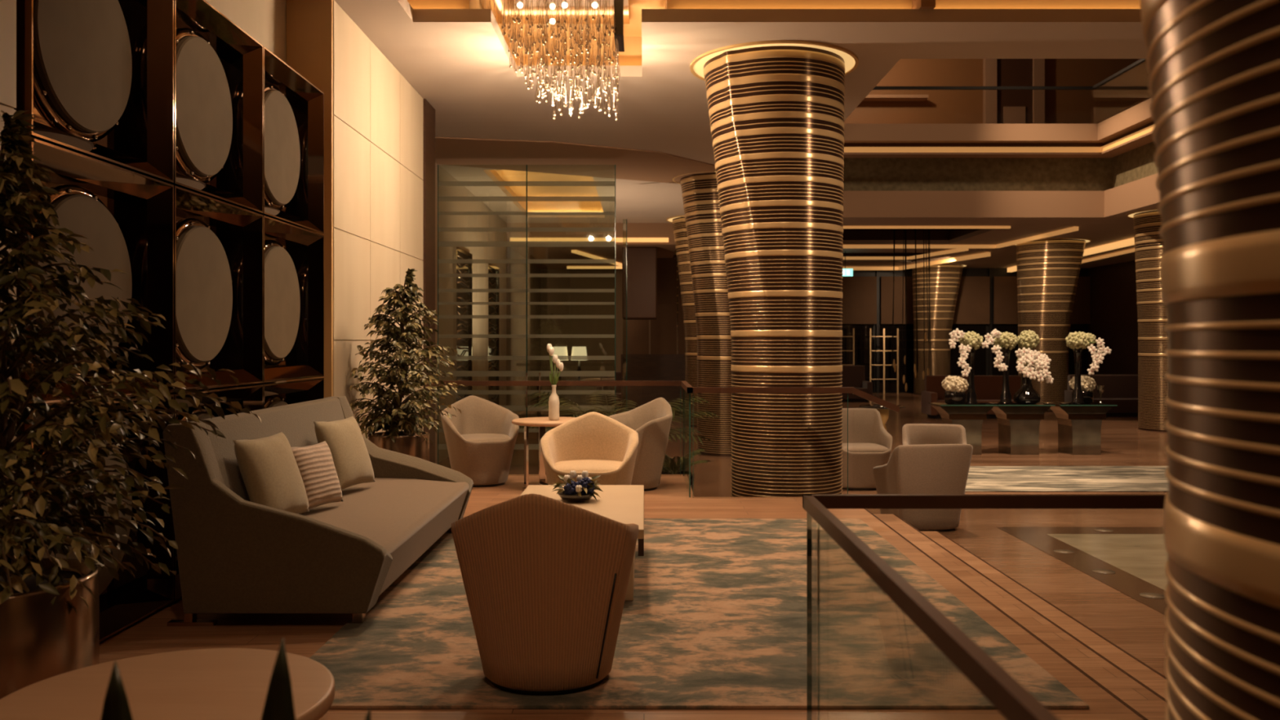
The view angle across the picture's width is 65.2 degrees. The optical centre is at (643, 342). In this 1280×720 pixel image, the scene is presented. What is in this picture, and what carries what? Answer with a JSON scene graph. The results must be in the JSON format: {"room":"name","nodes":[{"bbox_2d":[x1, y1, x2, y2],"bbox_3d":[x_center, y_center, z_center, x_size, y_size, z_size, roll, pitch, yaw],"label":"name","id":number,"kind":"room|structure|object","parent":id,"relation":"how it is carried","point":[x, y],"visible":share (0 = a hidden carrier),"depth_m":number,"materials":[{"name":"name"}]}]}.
{"room":"hotel lobby","nodes":[
{"label":"hotel lobby","id":0,"kind":"room"},
{"bbox_2d":[0,0,16,558],"bbox_3d":[-2.600,-0.665,0.180,0.360,4.030,7.360,0,0,0],"label":"wall","id":1,"kind":"structure","parent":0,"point":[7,7],"depth_m":3.81,"materials":[{"name":"brown wood"}]},
{"bbox_2d":[204,0,286,63],"bbox_3d":[-2.890,-0.665,3.750,0.220,4.030,14.500,0,0,0],"label":"wall","id":2,"kind":"structure","parent":0,"point":[264,20],"depth_m":7.29,"materials":[{"name":"beige paint"}]},
{"bbox_2d":[13,0,173,182],"bbox_3d":[-2.585,-1.355,4.550,0.330,1.065,1.195,0,0,0],"label":"mirror panel","id":3,"kind":"object","parent":2,"relation":"attached to","point":[96,77],"visible":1,"depth_m":4.64,"materials":[{"name":"brown metal"}]},
{"bbox_2d":[16,394,173,641],"bbox_3d":[-2.585,0.799,4.550,0.330,1.065,1.195,0,0,0],"label":"mirror panel","id":4,"kind":"object","parent":2,"relation":"attached to","point":[124,602],"visible":0.11,"depth_m":5.01,"materials":[{"name":"mirror"}]},
{"bbox_2d":[16,138,173,407],"bbox_3d":[-2.585,-0.278,4.550,0.330,1.065,1.195,0,0,0],"label":"mirror panel","id":5,"kind":"object","parent":2,"relation":"attached to","point":[126,216],"visible":0.38,"depth_m":4.82,"materials":[{"name":"wood"}]},
{"bbox_2d":[161,384,262,600],"bbox_3d":[-2.585,0.799,5.757,0.330,1.065,1.195,0,0,0],"label":"mirror panel","id":6,"kind":"object","parent":2,"relation":"attached to","point":[250,395],"visible":0.06,"depth_m":5.86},
{"bbox_2d":[168,0,262,213],"bbox_3d":[-2.585,-1.355,5.757,0.330,1.065,1.195,0,0,0],"label":"mirror panel","id":7,"kind":"object","parent":2,"relation":"attached to","point":[218,65],"visible":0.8,"depth_m":5.89,"materials":[{"name":"metal"}]},
{"bbox_2d":[173,185,262,390],"bbox_3d":[-2.585,-0.278,5.757,0.330,1.065,1.195,0,0,0],"label":"mirror panel","id":8,"kind":"object","parent":2,"relation":"attached to","point":[218,245],"visible":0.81,"depth_m":5.90,"materials":[{"name":"metal"}]},
{"bbox_2d":[249,377,324,408],"bbox_3d":[-2.585,0.799,6.964,0.330,1.065,1.195,0,0,0],"label":"mirror panel","id":9,"kind":"object","parent":2,"relation":"attached to","point":[275,393],"visible":0.12,"depth_m":7.13,"materials":[{"name":"wood"}]},
{"bbox_2d":[257,46,324,234],"bbox_3d":[-2.585,-1.355,6.964,0.330,1.065,1.195,0,0,0],"label":"mirror panel","id":10,"kind":"object","parent":2,"relation":"attached to","point":[293,107],"visible":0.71,"depth_m":7.16,"materials":[{"name":"metal"}]},
{"bbox_2d":[262,215,324,382],"bbox_3d":[-2.585,-0.278,6.964,0.330,1.065,1.195,0,0,0],"label":"mirror panel","id":11,"kind":"object","parent":2,"relation":"attached to","point":[293,256],"visible":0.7,"depth_m":7.16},
{"bbox_2d":[286,0,333,398],"bbox_3d":[-2.600,-0.665,7.780,0.350,4.030,0.040,0,0,0],"label":"wall","id":12,"kind":"structure","parent":0,"point":[309,23],"depth_m":7.76,"materials":[{"name":"brown paint"}]},
{"bbox_2d":[333,0,423,439],"bbox_3d":[-2.600,-0.665,9.385,0.360,4.030,3.170,0,0,0],"label":"wall","id":13,"kind":"structure","parent":0,"point":[378,115],"depth_m":8.71,"materials":[{"name":"beige stone"}]},
{"bbox_2d":[422,98,435,462],"bbox_3d":[-2.560,-0.440,11.240,0.320,4.479,0.520,0,0,0],"label":"trim","id":14,"kind":"structure","parent":13,"relation":"attached to","point":[428,180],"depth_m":11.16,"materials":[{"name":"brown wood"}]},
{"bbox_2d":[435,162,540,463],"bbox_3d":[-3.190,-0.440,20.750,0.220,4.480,18.500,0,0,0],"label":"wall","id":15,"kind":"structure","parent":0,"point":[445,325],"depth_m":19.11,"materials":[{"name":"paint"}]},
{"bbox_2d":[453,246,472,403],"bbox_3d":[-3.054,0.020,16.900,0.052,3.160,1.500,0,0,0],"label":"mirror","id":16,"kind":"object","parent":15,"relation":"attached to","point":[464,346],"visible":0.62,"depth_m":16.82,"materials":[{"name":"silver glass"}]},
{"bbox_2d":[485,263,499,405],"bbox_3d":[-3.054,0.020,20.200,0.052,3.160,1.500,0,0,0],"label":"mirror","id":17,"kind":"object","parent":15,"relation":"attached to","point":[492,325],"visible":0.62,"depth_m":20.16,"materials":[{"name":"brown glass"}]},
{"bbox_2d":[435,137,715,183],"bbox_3d":[-0.970,-2.670,14.690,5.769,0.019,2.281,0,0,-27],"label":"ceiling beam","id":18,"kind":"structure","parent":15,"relation":"attached to","point":[540,156],"depth_m":14.47,"materials":[{"name":"brown paint"}]},
{"bbox_2d":[489,169,603,211],"bbox_3d":[-1.665,-2.995,18.450,2.170,0.410,6.400,0,0,0],"label":"ceiling","id":19,"kind":"structure","parent":0,"point":[501,175],"depth_m":20.72,"materials":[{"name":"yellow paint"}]},
{"bbox_2d":[506,222,675,269],"bbox_3d":[-1.175,-2.440,26.200,3.850,0.480,7.600,0,0,0],"label":"ceiling","id":20,"kind":"structure","parent":0,"point":[664,250],"depth_m":22.40,"materials":[{"name":"brown paint"}]},
{"bbox_2d":[510,237,637,242],"bbox_3d":[-1.575,-2.300,22.405,2.850,0.100,0.050,0,0,0],"label":"light","id":21,"kind":"object","parent":20,"relation":"attached to","point":[512,239],"visible":0.79,"depth_m":22.38,"materials":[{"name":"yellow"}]},
{"bbox_2d":[622,246,657,319],"bbox_3d":[-0.100,-1.375,23.500,0.800,1.650,1.200,0,0,0],"label":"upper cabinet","id":22,"kind":"object","parent":20,"relation":"hanging from","point":[642,261],"visible":1,"depth_m":22.90,"materials":[{"name":"brown wood"}]},
{"bbox_2d":[540,269,678,402],"bbox_3d":[-0.350,-0.440,30.100,5.500,4.480,0.200,0,0,0],"label":"wall","id":23,"kind":"structure","parent":0,"point":[594,346],"depth_m":30.00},
{"bbox_2d":[99,474,1142,719],"bbox_3d":[-0.490,1.575,3.375,4.580,0.450,13.750,0,0,0],"label":"floor","id":24,"kind":"structure","parent":0,"point":[303,634],"depth_m":4.52,"materials":[{"name":"brown wood"}]},
{"bbox_2d":[0,110,261,699],"bbox_3d":[-1.834,0.312,3.116,1.137,2.075,1.345,0,0,0],"label":"potted tree","id":25,"kind":"object","parent":24,"relation":"on","point":[50,606],"visible":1,"depth_m":3.08,"materials":[{"name":"green plant"}]},
{"bbox_2d":[0,648,334,719],"bbox_3d":[-1.150,1.100,2.400,0.780,0.500,0.780,0,0,0],"label":"round table","id":26,"kind":"object","parent":24,"relation":"on","point":[214,683],"visible":0.96,"depth_m":2.44,"materials":[{"name":"brown wood"}]},
{"bbox_2d":[100,638,370,719],"bbox_3d":[-0.605,0.867,1.229,0.460,0.965,0.318,0,0,37],"label":"plant","id":27,"kind":"object","parent":24,"relation":"on","point":[278,704],"visible":1,"depth_m":1.30,"materials":[{"name":"green plant"}]},
{"bbox_2d":[163,395,473,626],"bbox_3d":[-1.746,0.866,5.940,1.048,0.968,2.480,0,0,0],"label":"sofa","id":28,"kind":"object","parent":24,"relation":"on","point":[236,554],"visible":0.87,"depth_m":4.70,"materials":[{"name":"grey fabric"}]},
{"bbox_2d":[232,431,309,513],"bbox_3d":[-1.930,0.700,5.200,0.225,0.431,0.463,0,0,11],"label":"cushion","id":29,"kind":"object","parent":28,"relation":"on","point":[268,468],"visible":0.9,"depth_m":5.09,"materials":[{"name":"beige fabric"}]},
{"bbox_2d":[291,440,342,509],"bbox_3d":[-1.860,0.750,5.660,0.176,0.351,0.370,0,0,16],"label":"cushion","id":30,"kind":"object","parent":28,"relation":"on","point":[315,463],"visible":0.82,"depth_m":5.60,"materials":[{"name":"fabric"}]},
{"bbox_2d":[313,416,374,489],"bbox_3d":[-1.900,0.700,6.360,0.228,0.431,0.467,0,0,11],"label":"cushion","id":31,"kind":"object","parent":28,"relation":"on","point":[344,437],"visible":0.85,"depth_m":6.26,"materials":[{"name":"beige fabric"}]},
{"bbox_2d":[349,268,466,461],"bbox_3d":[-1.939,0.369,8.279,0.897,1.961,0.957,0,0,0],"label":"potted tree","id":32,"kind":"object","parent":24,"relation":"on","point":[415,442],"visible":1,"depth_m":8.14,"materials":[{"name":"green plant"}]},
{"bbox_2d":[440,395,519,487],"bbox_3d":[-1.560,0.934,9.551,0.724,0.832,0.689,0,0,-24],"label":"armchair","id":33,"kind":"object","parent":24,"relation":"on","point":[481,439],"visible":0.91,"depth_m":9.38,"materials":[{"name":"beige fabric"}]},
{"bbox_2d":[511,417,576,490],"bbox_3d":[-0.860,1.031,9.250,0.720,0.638,0.720,0,0,0],"label":"side table","id":34,"kind":"object","parent":24,"relation":"on","point":[540,422],"visible":0.52,"depth_m":9.13,"materials":[{"name":"brown wood"}]},
{"bbox_2d":[546,343,563,420],"bbox_3d":[-0.815,0.360,9.175,0.146,0.704,0.108,0,0,-15],"label":"bottle vase","id":35,"kind":"object","parent":34,"relation":"on","point":[553,401],"visible":1,"depth_m":9.15,"materials":[{"name":"beige ceramic"}]},
{"bbox_2d":[540,411,638,484],"bbox_3d":[-0.400,0.935,7.401,0.724,0.802,0.689,0,0,2],"label":"armchair","id":36,"kind":"object","parent":24,"relation":"on","point":[598,444],"visible":0.69,"depth_m":7.57,"materials":[{"name":"beige fabric"}]},
{"bbox_2d":[425,380,854,497],"bbox_3d":[-0.290,0.869,9.425,4.230,0.962,1.500,0,0,0],"label":"glass railing","id":37,"kind":"object","parent":24,"relation":"on","point":[686,387],"visible":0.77,"depth_m":10.12,"materials":[{"name":"teal"}]},
{"bbox_2d":[608,397,672,491],"bbox_3d":[-0.099,0.934,9.301,0.689,0.832,0.724,0,0,-36],"label":"armchair","id":38,"kind":"object","parent":24,"relation":"on","point":[651,420],"visible":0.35,"depth_m":9.09,"materials":[{"name":"beige fabric"}]},
{"bbox_2d":[309,518,1088,709],"bbox_3d":[0.110,1.343,5.640,3.060,0.014,3.920,0,0,0],"label":"rug","id":39,"kind":"object","parent":24,"relation":"on","point":[716,616],"visible":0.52,"depth_m":4.55,"materials":[{"name":"carpet"}]},
{"bbox_2d":[451,493,638,695],"bbox_3d":[-0.385,0.945,3.999,0.724,0.782,0.689,0,0,5],"label":"armchair","id":40,"kind":"object","parent":39,"relation":"on","point":[545,580],"visible":1,"depth_m":3.75,"materials":[{"name":"brown fabric"}]},
{"bbox_2d":[520,484,644,600],"bbox_3d":[-0.385,1.141,5.860,0.770,0.390,1.580,0,0,0],"label":"coffee table","id":41,"kind":"object","parent":39,"relation":"on","point":[624,504],"visible":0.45,"depth_m":5.89,"materials":[{"name":"brown wood"}]},
{"bbox_2d":[550,470,603,502],"bbox_3d":[-0.400,0.856,5.994,0.310,0.181,0.286,0,0,39],"label":"flower bowl","id":42,"kind":"object","parent":41,"relation":"on","point":[583,490],"visible":1,"depth_m":5.92,"materials":[{"name":"black paint"}]},
{"bbox_2d":[802,493,1165,719],"bbox_3d":[1.060,0.871,1.462,1.301,0.958,2.247,0,0,0],"label":"glass railing","id":43,"kind":"object","parent":24,"relation":"on","point":[1002,691],"visible":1,"depth_m":2.11,"materials":[{"name":"teal"}]},
{"bbox_2d":[334,0,1159,268],"bbox_3d":[4.000,-2.735,16.350,24.000,0.110,39.700,0,0,0],"label":"ceiling","id":44,"kind":"structure","parent":0,"point":[458,60],"depth_m":9.97,"materials":[{"name":"paint"}]},
{"bbox_2d":[843,248,968,259],"bbox_3d":[6.259,-2.625,30.622,7.323,0.090,2.485,0,0,25],"label":"light","id":45,"kind":"object","parent":44,"relation":"attached to","point":[958,250],"visible":0.61,"depth_m":31.00,"materials":[{"name":"yellow"}]},
{"bbox_2d":[842,252,991,270],"bbox_3d":[7.427,-2.600,33.767,9.606,0.120,3.891,0,0,36],"label":"light","id":46,"kind":"object","parent":44,"relation":"attached to","point":[985,254],"visible":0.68,"depth_m":32.71,"materials":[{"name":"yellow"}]},
{"bbox_2d":[843,226,1010,228],"bbox_3d":[5.425,-2.645,22.950,5.950,0.050,0.100,0,0,0],"label":"light","id":47,"kind":"object","parent":44,"relation":"attached to","point":[844,227],"visible":0.64,"depth_m":22.90,"materials":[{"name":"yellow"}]},
{"bbox_2d":[842,226,1078,248],"bbox_3d":[6.225,-2.625,25.200,7.550,0.090,4.400,0,0,0],"label":"light","id":48,"kind":"object","parent":44,"relation":"attached to","point":[1072,228],"visible":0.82,"depth_m":27.30,"materials":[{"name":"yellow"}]},
{"bbox_2d":[843,196,1159,217],"bbox_3d":[6.140,-2.735,15.425,7.440,0.110,11.970,0,0,0],"label":"trim","id":49,"kind":"structure","parent":44,"relation":"attached to","point":[1150,202],"depth_m":21.40,"materials":[{"name":"brown paint"}]},
{"bbox_2d":[407,0,1140,65],"bbox_3d":[4.010,-5.320,12.685,12.380,5.060,17.430,0,0,0],"label":"ceiling","id":50,"kind":"structure","parent":0,"point":[632,55],"depth_m":8.58,"materials":[{"name":"brown paint"}]},
{"bbox_2d":[480,0,629,120],"bbox_3d":[-0.810,-2.575,9.150,1.340,1.149,1.100,0,0,0],"label":"chandelier","id":51,"kind":"object","parent":50,"relation":"hanging from","point":[616,12],"visible":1,"depth_m":9.12,"materials":[{"name":"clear glass"}]},
{"bbox_2d":[843,131,1153,157],"bbox_3d":[6.315,-4.030,15.590,8.630,0.040,13.180,0,0,0],"label":"trim","id":52,"kind":"structure","parent":50,"relation":"attached to","point":[1145,139],"depth_m":21.33,"materials":[{"name":"brown paint"}]},
{"bbox_2d":[844,124,1154,152],"bbox_3d":[5.890,-4.110,15.270,7.780,0.120,12.140,0,0,0],"label":"light","id":53,"kind":"object","parent":50,"relation":"attached to","point":[846,149],"visible":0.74,"depth_m":21.30,"materials":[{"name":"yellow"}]},
{"bbox_2d":[844,120,1154,146],"bbox_3d":[6.265,-4.220,15.540,8.530,0.100,13.080,0,0,0],"label":"trim","id":54,"kind":"structure","parent":50,"relation":"attached to","point":[846,144],"depth_m":21.38,"materials":[{"name":"brown"}]},
{"bbox_2d":[843,141,1158,191],"bbox_3d":[6.275,-3.630,15.550,8.550,0.760,13.100,0,0,0],"label":"fascia","id":55,"kind":"structure","parent":50,"relation":"attached to","point":[860,174],"depth_m":21.70,"materials":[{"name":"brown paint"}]},
{"bbox_2d":[843,173,1159,212],"bbox_3d":[6.225,-3.020,15.500,8.450,0.460,13.000,0,0,0],"label":"fascia","id":56,"kind":"structure","parent":50,"relation":"attached to","point":[1144,188],"depth_m":21.40,"materials":[{"name":"brown paint"}]},
{"bbox_2d":[438,392,1168,676],"bbox_3d":[4.000,1.900,18.250,24.000,0.200,43.500,0,0,0],"label":"floor","id":57,"kind":"structure","parent":0,"point":[1137,628],"depth_m":10.32,"materials":[{"name":"brown wood"}]},
{"bbox_2d":[437,164,615,464],"bbox_3d":[-1.702,-0.390,14.506,2.583,4.380,0.020,0,0,0],"label":"slatted screen","id":58,"kind":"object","parent":57,"relation":"on","point":[455,373],"depth_m":14.50,"materials":[{"name":"teal"}]},
{"bbox_2d":[519,389,719,444],"bbox_3d":[-0.399,1.200,11.874,2.555,1.199,2.585,0,0,31],"label":"potted palm","id":59,"kind":"object","parent":57,"relation":"on","point":[676,406],"visible":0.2,"depth_m":12.05,"materials":[{"name":"green plant"}]},
{"bbox_2d":[621,257,684,412],"bbox_3d":[0.525,-0.200,26.060,2.250,4.000,0.120,0,0,0],"label":"wall","id":60,"kind":"structure","parent":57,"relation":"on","point":[663,363],"depth_m":26.00,"materials":[{"name":"brown wood"}]},
{"bbox_2d":[666,215,697,426],"bbox_3d":[1.290,-0.440,21.700,1.618,4.480,1.618,0,0,31],"label":"column","id":61,"kind":"structure","parent":57,"relation":"on","point":[678,222],"depth_m":21.35,"materials":[{"name":"brown wood"}]},
{"bbox_2d":[661,448,711,492],"bbox_3d":[0.337,1.480,10.971,0.779,0.640,0.735,0,0,0],"label":"potted plant","id":62,"kind":"object","parent":57,"relation":"on","point":[675,464],"visible":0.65,"depth_m":10.86,"materials":[{"name":"green plant"}]},
{"bbox_2d":[672,170,731,457],"bbox_3d":[1.270,-0.440,16.300,1.618,4.480,1.618,0,0,42],"label":"column","id":63,"kind":"structure","parent":57,"relation":"on","point":[701,207],"depth_m":15.81,"materials":[{"name":"beige metal"}]},
{"bbox_2d":[689,40,858,497],"bbox_3d":[1.250,-0.440,9.660,1.608,4.480,1.608,0,0,-20],"label":"column","id":64,"kind":"structure","parent":57,"relation":"on","point":[776,108],"depth_m":9.15,"materials":[{"name":"beige metal"}]},
{"bbox_2d":[693,43,855,78],"bbox_3d":[1.250,-2.672,9.660,1.550,0.009,1.550,0,0,0],"label":"light","id":65,"kind":"object","parent":64,"relation":"on","point":[846,55],"depth_m":9.12,"materials":[{"name":"yellow metal"}]},
{"bbox_2d":[841,365,872,402],"bbox_3d":[5.600,1.250,30.515,2.560,1.100,0.870,0,0,0],"label":"sofa","id":66,"kind":"object","parent":57,"relation":"on","point":[852,375],"visible":0.26,"depth_m":30.75,"materials":[{"name":"brown fabric"}]},
{"bbox_2d":[841,408,892,490],"bbox_3d":[2.680,1.319,12.455,0.720,0.962,0.706,0,0,-5],"label":"armchair","id":67,"kind":"object","parent":57,"relation":"on","point":[869,444],"visible":0.73,"depth_m":12.23,"materials":[{"name":"beige fabric"}]},
{"bbox_2d":[872,444,973,531],"bbox_3d":[2.691,1.378,9.745,0.806,0.844,0.706,0,0,-9],"label":"armchair","id":68,"kind":"object","parent":57,"relation":"on","point":[921,468],"visible":0.88,"depth_m":9.44,"materials":[{"name":"beige fabric"}]},
{"bbox_2d":[902,423,967,493],"bbox_3d":[3.341,1.378,11.454,0.720,0.844,0.706,0,0,11],"label":"armchair","id":69,"kind":"object","parent":57,"relation":"on","point":[912,433],"visible":0.19,"depth_m":11.73,"materials":[{"name":"beige fabric"}]},
{"bbox_2d":[911,263,967,395],"bbox_3d":[10.250,-0.440,34.900,1.978,4.480,1.978,0,0,-20],"label":"column","id":70,"kind":"structure","parent":57,"relation":"on","point":[944,278],"depth_m":34.31,"materials":[{"name":"gold metal"}]},
{"bbox_2d":[928,402,997,454],"bbox_3d":[5.190,1.397,16.298,0.910,0.806,0.664,0,0,0],"label":"pedestal table","id":71,"kind":"object","parent":57,"relation":"on","point":[971,416],"visible":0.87,"depth_m":16.02,"materials":[{"name":"wood"}]},
{"bbox_2d":[941,375,968,404],"bbox_3d":[5.046,0.762,16.205,0.418,0.463,0.401,0,0,0],"label":"flower vase","id":72,"kind":"object","parent":71,"relation":"on","point":[955,387],"visible":1,"depth_m":16.07,"materials":[{"name":"black paint"}]},
{"bbox_2d":[948,328,983,404],"bbox_3d":[5.252,0.380,16.231,0.606,1.228,0.381,0,0,-44],"label":"flower vase","id":73,"kind":"object","parent":71,"relation":"on","point":[969,341],"visible":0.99,"depth_m":16.20,"materials":[{"name":"black paint"}]},
{"bbox_2d":[921,375,1020,418],"bbox_3d":[8.000,1.300,24.015,2.460,1.000,0.870,0,0,0],"label":"sofa","id":74,"kind":"object","parent":57,"relation":"on","point":[988,388],"visible":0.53,"depth_m":24.25,"materials":[{"name":"brown fabric"}]},
{"bbox_2d":[864,508,1167,719],"bbox_3d":[2.181,1.509,5.625,0.786,0.322,6.250,0,0,0],"label":"trim","id":75,"kind":"structure","parent":57,"relation":"on","point":[1096,682],"depth_m":5.29,"materials":[{"name":"brown paint"}]},
{"bbox_2d":[984,402,1055,454],"bbox_3d":[6.110,1.397,16.298,0.910,0.806,0.664,0,0,0],"label":"pedestal table","id":76,"kind":"object","parent":57,"relation":"on","point":[1019,424],"visible":0.93,"depth_m":16.02,"materials":[{"name":"mirror"}]},
{"bbox_2d":[981,328,1018,404],"bbox_3d":[5.785,0.386,16.155,0.638,1.217,0.388,0,0,-44],"label":"flower vase","id":77,"kind":"object","parent":76,"relation":"on","point":[1005,341],"visible":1,"depth_m":16.14,"materials":[{"name":"black paint"}]},
{"bbox_2d":[1013,329,1053,404],"bbox_3d":[6.290,0.391,16.256,0.626,1.207,0.508,0,0,5],"label":"flower vase","id":78,"kind":"object","parent":76,"relation":"on","point":[1027,359],"visible":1,"depth_m":16.10,"materials":[{"name":"black paint"}]},
{"bbox_2d":[874,514,1166,719],"bbox_3d":[1.995,1.650,5.625,0.390,0.300,6.250,0,0,0],"label":"trim","id":79,"kind":"structure","parent":57,"relation":"on","point":[1152,707],"depth_m":5.18,"materials":[{"name":"brown wood"}]},
{"bbox_2d":[920,531,1166,698],"bbox_3d":[2.380,1.725,5.625,0.380,0.150,6.250,0,0,0],"label":"trim","id":80,"kind":"structure","parent":57,"relation":"on","point":[1131,666],"depth_m":5.92,"materials":[{"name":"brown wood"}]},
{"bbox_2d":[1014,238,1091,412],"bbox_3d":[10.820,-0.440,26.600,1.978,4.480,1.978,0,0,-42],"label":"column","id":81,"kind":"structure","parent":57,"relation":"on","point":[1048,269],"depth_m":25.99,"materials":[{"name":"beige metal"}]},
{"bbox_2d":[964,466,1168,492],"bbox_3d":[7.350,1.794,13.275,8.300,0.012,2.450,0,0,0],"label":"rug","id":82,"kind":"object","parent":57,"relation":"on","point":[980,478],"visible":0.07,"depth_m":13.06,"materials":[{"name":"beige carpet"}]},
{"bbox_2d":[997,527,1168,615],"bbox_3d":[7.500,1.798,7.140,9.000,0.003,9.280,0,0,0],"label":"trim","id":83,"kind":"structure","parent":57,"relation":"on","point":[1126,583],"depth_m":8.38,"materials":[{"name":"brown stone"}]},
{"bbox_2d":[1049,402,1117,454],"bbox_3d":[7.100,1.397,16.298,0.910,0.806,0.664,0,0,0],"label":"pedestal table","id":84,"kind":"object","parent":57,"relation":"on","point":[1079,425],"visible":0.93,"depth_m":16.02,"materials":[{"name":"mirror"}]},
{"bbox_2d":[1065,331,1111,404],"bbox_3d":[7.172,0.405,16.213,0.621,1.178,0.484,0,0,-8],"label":"flower vase","id":85,"kind":"object","parent":84,"relation":"on","point":[1077,341],"visible":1,"depth_m":16.15,"materials":[{"name":"black paint"}]},
{"bbox_2d":[1064,374,1137,417],"bbox_3d":[11.900,1.300,24.615,2.760,1.000,0.870,0,0,0],"label":"sofa","id":86,"kind":"object","parent":57,"relation":"on","point":[1121,390],"visible":0.23,"depth_m":24.85,"materials":[{"name":"brown fabric"}]},
{"bbox_2d":[1047,533,1168,590],"bbox_3d":[7.890,1.799,5.950,8.220,0.002,6.900,0,0,0],"label":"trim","id":87,"kind":"structure","parent":57,"relation":"on","point":[1144,557],"depth_m":8.65,"materials":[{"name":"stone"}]},
{"bbox_2d":[1126,208,1168,431],"bbox_3d":[10.970,-0.440,20.600,1.858,4.480,1.858,0,0,-37],"label":"column","id":88,"kind":"structure","parent":57,"relation":"on","point":[1152,313],"depth_m":20.32,"materials":[{"name":"beige metal"}]},
{"bbox_2d":[1140,0,1279,719],"bbox_3d":[1.060,-0.440,1.130,1.608,4.480,1.608,0,0,37],"label":"column","id":89,"kind":"structure","parent":57,"relation":"on","point":[1213,66],"depth_m":1.13,"materials":[{"name":"beige metal"}]},
{"bbox_2d":[842,228,982,239],"bbox_3d":[5.750,-2.970,25.250,5.200,0.360,4.000,0,0,0],"label":"ceiling","id":90,"kind":"structure","parent":0,"point":[848,233],"depth_m":27.20,"materials":[{"name":"brown paint"}]},
{"bbox_2d":[922,228,931,379],"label":"sculpture","id":91,"kind":"object","parent":90,"relation":"hanging from","point":[929,329],"depth_m":25.04,"materials":[{"name":"gold metal"}]},
{"bbox_2d":[842,268,1088,392],"bbox_3d":[9.200,-0.440,36.100,13.600,4.480,0.200,0,0,0],"label":"wall","id":92,"kind":"structure","parent":0,"point":[966,272],"depth_m":36.00,"materials":[{"name":"black"}]},
{"bbox_2d":[841,324,872,382],"bbox_3d":[6.915,-0.440,35.945,2.630,4.480,0.090,0,0,0],"label":"window","id":93,"kind":"structure","parent":92,"relation":"in","point":[861,331],"depth_m":35.94,"materials":[{"name":"black glass"}]},
{"bbox_2d":[842,276,876,324],"bbox_3d":[7.035,-1.520,35.830,2.590,1.700,0.060,0,0,0],"label":"window blind","id":94,"kind":"object","parent":92,"relation":"attached to","point":[860,293],"visible":0.36,"depth_m":35.80,"materials":[{"name":"brown fabric"}]},
{"bbox_2d":[875,270,985,392],"bbox_3d":[10.315,-0.440,35.945,3.930,4.480,0.090,0,0,0],"label":"shelving unit","id":95,"kind":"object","parent":92,"relation":"in","point":[980,355],"depth_m":35.94,"materials":[{"name":"black wood"}]},
{"bbox_2d":[880,276,913,324],"bbox_3d":[9.063,-1.513,35.830,1.140,1.666,0.060,0,0,0],"label":"window blind","id":96,"kind":"object","parent":95,"relation":"attached to","point":[886,282],"depth_m":35.80,"materials":[{"name":"brown fabric"}]},
{"bbox_2d":[952,276,990,324],"bbox_3d":[11.722,-1.513,35.830,1.315,1.666,0.060,0,0,0],"label":"window blind","id":97,"kind":"object","parent":95,"relation":"attached to","point":[973,304],"depth_m":35.80,"materials":[{"name":"brown fabric"}]},
{"bbox_2d":[988,267,1085,375],"bbox_3d":[14.140,-0.440,35.945,3.480,4.480,0.090,0,0,0],"label":"window","id":98,"kind":"structure","parent":92,"relation":"in","point":[993,371],"depth_m":35.94,"materials":[{"name":"black glass"}]},
{"bbox_2d":[993,276,1017,324],"bbox_3d":[12.949,-1.513,35.830,0.848,1.666,0.060,0,0,0],"label":"window blind","id":99,"kind":"object","parent":98,"relation":"attached to","point":[1005,302],"depth_m":35.80,"materials":[{"name":"brown fabric"}]},
{"bbox_2d":[844,58,1151,123],"bbox_3d":[10.750,-6.440,26.500,18.500,3.620,0.200,0,0,0],"label":"wall","id":100,"kind":"structure","parent":0,"point":[1129,89],"depth_m":26.40,"materials":[{"name":"brown paint"}]},
{"bbox_2d":[862,94,928,101],"bbox_3d":[5.000,-6.410,26.190,4.800,0.080,0.380,0,0,0],"label":"wall ledge","id":101,"kind":"object","parent":100,"relation":"attached to","point":[869,97],"visible":0.36,"depth_m":26.07,"materials":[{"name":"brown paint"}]},
{"bbox_2d":[982,58,996,123],"bbox_3d":[9.100,-6.240,26.300,0.300,3.220,0.200,0,0,0],"label":"trim","id":102,"kind":"structure","parent":100,"relation":"attached to","point":[989,65],"depth_m":26.20,"materials":[{"name":"brown paint"}]},
{"bbox_2d":[844,97,1153,142],"bbox_3d":[8.795,-4.450,18.070,13.590,0.360,18.140,0,0,0],"label":"trim","id":103,"kind":"structure","parent":100,"relation":"attached to","point":[1139,115],"depth_m":21.14,"materials":[{"name":"brown paint"}]},
{"bbox_2d":[872,58,1146,89],"bbox_3d":[5.980,-5.030,15.370,7.160,0.800,11.740,0,0,0],"label":"balustrade","id":104,"kind":"object","parent":103,"relation":"on","point":[1140,60],"visible":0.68,"depth_m":21.18,"materials":[{"name":"black"}]},
{"bbox_2d":[996,58,1032,123],"bbox_3d":[9.735,-6.090,26.330,0.970,2.920,0.140,0,0,0],"label":"door","id":105,"kind":"structure","parent":100,"relation":"in","point":[1013,106],"depth_m":26.30,"materials":[{"name":"brown wood"}]},
{"bbox_2d":[1032,58,1044,123],"bbox_3d":[10.360,-6.240,26.300,0.280,3.220,0.200,0,0,0],"label":"trim","id":106,"kind":"structure","parent":100,"relation":"attached to","point":[1038,64],"depth_m":26.20,"materials":[{"name":"brown paint"}]},
{"bbox_2d":[1088,260,1137,374],"bbox_3d":[16.100,-0.440,16.250,0.200,4.480,39.500,0,0,0],"label":"wall","id":107,"kind":"structure","parent":0,"point":[1113,300],"depth_m":33.88,"materials":[{"name":"brown wood"}]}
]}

